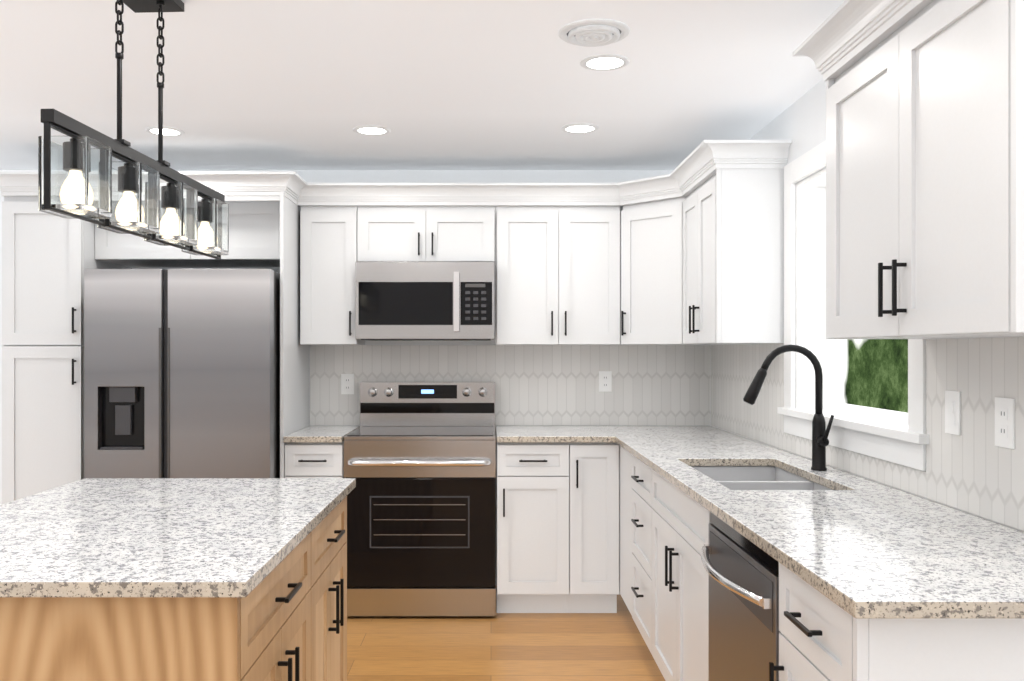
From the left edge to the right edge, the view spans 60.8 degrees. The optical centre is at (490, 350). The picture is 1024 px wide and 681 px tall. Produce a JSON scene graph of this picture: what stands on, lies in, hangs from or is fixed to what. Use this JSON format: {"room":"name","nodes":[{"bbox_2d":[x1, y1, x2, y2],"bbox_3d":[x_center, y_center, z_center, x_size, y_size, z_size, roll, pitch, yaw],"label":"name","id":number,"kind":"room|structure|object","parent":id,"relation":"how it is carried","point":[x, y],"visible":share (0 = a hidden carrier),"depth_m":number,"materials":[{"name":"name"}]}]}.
{"room":"kitchen","nodes":[
{"label":"kitchen","id":0,"kind":"room"},
{"bbox_2d":[0,0,844,169],"bbox_3d":[-0.895,-1.062,1.690,4.630,0.060,6.900,0,0,0],"label":"ceiling","id":1,"kind":"structure","parent":0,"point":[249,84],"depth_m":3.31,"materials":[{"name":"paint"}]},
{"bbox_2d":[38,0,228,258],"bbox_3d":[-0.980,-0.671,2.459,0.170,0.717,1.075,0,0,3],"label":"pendant light","id":2,"kind":"object","parent":1,"relation":"hanging from","point":[78,178],"visible":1,"depth_m":2.25,"materials":[{"name":"black metal"}]},
{"bbox_2d":[145,126,184,135],"bbox_3d":[-1.529,-1.028,4.095,0.176,0.005,0.176,0,0,0],"label":"recessed light","id":3,"kind":"object","parent":1,"relation":"in","point":[167,131],"visible":0.91,"depth_m":4.09,"materials":[{"name":"white plastic"}]},
{"bbox_2d":[353,125,390,135],"bbox_3d":[-0.556,-1.028,4.077,0.176,0.005,0.176,0,0,0],"label":"recessed light","id":4,"kind":"object","parent":1,"relation":"in","point":[373,130],"visible":1,"depth_m":4.07,"materials":[{"name":"white plastic"}]},
{"bbox_2d":[561,123,598,133],"bbox_3d":[0.412,-1.028,4.040,0.176,0.005,0.176,0,0,0],"label":"recessed light","id":5,"kind":"object","parent":1,"relation":"in","point":[578,128],"visible":1,"depth_m":4.03,"materials":[{"name":"white plastic"}]},
{"bbox_2d":[558,19,629,46],"bbox_3d":[0.333,-1.020,2.824,0.230,0.021,0.230,0,0,0],"label":"ceiling vent","id":6,"kind":"object","parent":1,"relation":"in","point":[588,32],"visible":1,"depth_m":2.79,"materials":[{"name":"grey plastic"}]},
{"bbox_2d":[580,54,629,70],"bbox_3d":[0.407,-1.028,3.118,0.176,0.005,0.176,0,0,0],"label":"recessed light","id":7,"kind":"object","parent":1,"relation":"in","point":[602,62],"visible":1,"depth_m":3.11,"materials":[{"name":"white plastic"}]},
{"bbox_2d":[347,595,664,680],"bbox_3d":[-0.895,1.368,1.690,4.630,0.060,6.900,0,0,0],"label":"floor","id":8,"kind":"structure","parent":0,"point":[502,646],"depth_m":3.91,"materials":[{"name":"brown wood"}]},
{"bbox_2d":[2,191,309,503],"bbox_3d":[-1.740,0.271,4.652,1.411,2.134,0.648,0,0,0],"label":"tall cabinet","id":9,"kind":"object","parent":8,"relation":"on","point":[45,256],"visible":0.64,"depth_m":4.37,"materials":[{"name":"white wood"}]},
{"bbox_2d":[0,496,346,680],"bbox_3d":[-0.883,0.896,2.257,0.882,0.883,1.245,0,0,0],"label":"base cabinet","id":10,"kind":"object","parent":8,"relation":"on","point":[292,626],"visible":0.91,"depth_m":1.64,"materials":[{"name":"brown wood"}]},
{"bbox_2d":[0,478,355,596],"bbox_3d":[-0.901,0.439,2.257,0.903,0.030,1.305,0,0,0],"label":"countertop","id":11,"kind":"structure","parent":10,"relation":"on","point":[87,537],"depth_m":2.04,"materials":[{"name":"stone"}]},
{"bbox_2d":[84,269,279,478],"bbox_3d":[-1.510,0.471,4.573,0.896,1.733,0.754,0,0,0],"label":"fridge","id":12,"kind":"object","parent":8,"relation":"on","point":[182,366],"visible":0.64,"depth_m":4.20,"materials":[{"name":"silver metal"}]},
{"bbox_2d":[344,382,495,615],"bbox_3d":[-0.356,0.756,4.624,0.758,1.163,0.684,0,0,0],"label":"range","id":13,"kind":"object","parent":8,"relation":"on","point":[421,456],"visible":0.95,"depth_m":4.35,"materials":[{"name":"silver metal"}]},
{"bbox_2d":[285,440,619,612],"bbox_3d":[-0.175,0.896,4.648,1.714,0.883,0.640,0,0,0],"label":"base cabinet","id":14,"kind":"object","parent":8,"relation":"on","point":[557,503],"visible":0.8,"depth_m":4.37,"materials":[{"name":"white wood"}]},
{"bbox_2d":[283,426,359,441],"bbox_3d":[-0.886,0.439,4.652,0.292,0.030,0.633,0,0,0],"label":"countertop","id":15,"kind":"structure","parent":14,"relation":"on","point":[310,433],"depth_m":4.43,"materials":[{"name":"stone"}]},
{"bbox_2d":[701,512,780,680],"bbox_3d":[0.906,0.897,2.258,0.684,0.881,0.606,0,0,0],"label":"dishwasher","id":16,"kind":"object","parent":8,"relation":"on","point":[744,631],"visible":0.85,"depth_m":2.22,"materials":[{"name":"silver metal"}]},
{"bbox_2d":[619,445,1023,680],"bbox_3d":[0.929,0.896,2.996,0.638,0.883,2.928,0,0,0],"label":"base cabinet","id":17,"kind":"object","parent":8,"relation":"on","point":[664,579],"visible":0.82,"depth_m":1.91,"materials":[{"name":"white wood"}]},
{"bbox_2d":[496,426,1023,618],"bbox_3d":[0.638,0.439,3.223,1.220,0.030,3.490,0,0,0],"label":"countertop","id":18,"kind":"structure","parent":17,"relation":"on","point":[875,550],"depth_m":2.06,"materials":[{"name":"stone"}]},
{"bbox_2d":[691,466,831,489],"bbox_3d":[0.925,0.556,3.053,0.404,0.200,0.799,0,0,0],"label":"sink","id":19,"kind":"object","parent":18,"relation":"in","point":[731,477],"visible":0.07,"depth_m":3.42,"materials":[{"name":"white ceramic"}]},
{"bbox_2d":[743,345,833,470],"bbox_3d":[1.046,0.200,3.086,0.299,0.446,0.102,0,0,0],"label":"faucet","id":20,"kind":"object","parent":18,"relation":"on","point":[820,433],"visible":1,"depth_m":3.09,"materials":[{"name":"black metal"}]},
{"bbox_2d":[0,79,1023,531],"bbox_3d":[-0.895,0.153,1.690,4.630,2.370,6.900,0,0,0],"label":"wall","id":21,"kind":"structure","parent":0,"point":[803,123],"depth_m":4.98,"materials":[{"name":"paint"}]},
{"bbox_2d":[0,0,933,206],"bbox_3d":[-0.594,-0.829,3.115,3.702,0.106,3.169,0,0,0],"label":"crown molding","id":22,"kind":"structure","parent":21,"relation":"attached to","point":[856,27],"depth_m":4.34,"materials":[{"name":"white wood"}]},
{"bbox_2d":[300,169,783,344],"bbox_3d":[0.119,-0.415,4.346,2.274,0.762,1.260,0,0,0],"label":"upper cabinet","id":23,"kind":"object","parent":21,"relation":"attached to","point":[705,266],"visible":0.99,"depth_m":4.65,"materials":[{"name":"white wood"}]},
{"bbox_2d":[355,262,493,340],"bbox_3d":[-0.346,-0.263,4.753,0.729,0.410,0.446,0,0,0],"label":"microwave","id":24,"kind":"object","parent":23,"relation":"attached to","point":[395,301],"visible":1,"depth_m":4.57,"materials":[{"name":"silver metal"}]},
{"bbox_2d":[310,337,1023,530],"bbox_3d":[0.114,0.195,3.239,2.288,0.456,3.478,0,0,0],"label":"tile backsplash","id":25,"kind":"structure","parent":21,"relation":"attached to","point":[535,384],"depth_m":4.97,"materials":[{"name":"white tile"}]},
{"bbox_2d":[341,374,353,393],"bbox_3d":[-0.816,0.188,4.965,0.072,0.116,0.007,0,0,0],"label":"outlet","id":26,"kind":"object","parent":25,"relation":"attached to","point":[347,380],"visible":1,"depth_m":4.96,"materials":[{"name":"white plastic"}]},
{"bbox_2d":[599,371,611,391],"bbox_3d":[0.650,0.173,4.965,0.072,0.116,0.007,0,0,0],"label":"outlet","id":27,"kind":"object","parent":25,"relation":"attached to","point":[605,377],"visible":1,"depth_m":4.96,"materials":[{"name":"white plastic"}]},
{"bbox_2d":[945,390,960,434],"bbox_3d":[1.244,0.166,2.357,0.009,0.116,0.072,0,0,0],"label":"switch","id":28,"kind":"object","parent":25,"relation":"attached to","point":[952,398],"visible":1,"depth_m":2.35,"materials":[{"name":"white plastic"}]},
{"bbox_2d":[995,397,1014,448],"bbox_3d":[1.245,0.174,2.119,0.007,0.120,0.075,0,0,0],"label":"outlet","id":29,"kind":"object","parent":25,"relation":"attached to","point":[1004,407],"visible":1,"depth_m":2.11,"materials":[{"name":"white plastic"}]},
{"bbox_2d":[777,140,928,470],"bbox_3d":[1.321,-0.218,3.105,0.203,1.127,1.230,0,0,0],"label":"window","id":30,"kind":"structure","parent":21,"relation":"in","point":[902,446],"depth_m":3.56,"materials":[{"name":"white wood"}]},
{"bbox_2d":[826,0,1023,338],"bbox_3d":[1.092,-0.415,2.054,0.328,0.762,0.909,0,0,0],"label":"upper cabinet","id":31,"kind":"object","parent":21,"relation":"attached to","point":[925,130],"visible":0.94,"depth_m":1.93,"materials":[{"name":"white wood"}]},
{"label":"outside","id":32,"kind":"structure","parent":0,"visible":0},
{"bbox_2d":[836,339,907,412],"bbox_3d":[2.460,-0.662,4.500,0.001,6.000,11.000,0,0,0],"label":"window","id":33,"kind":"structure","parent":32,"point":[873,373],"depth_m":5.63,"materials":[{"name":"glass"}]}
]}

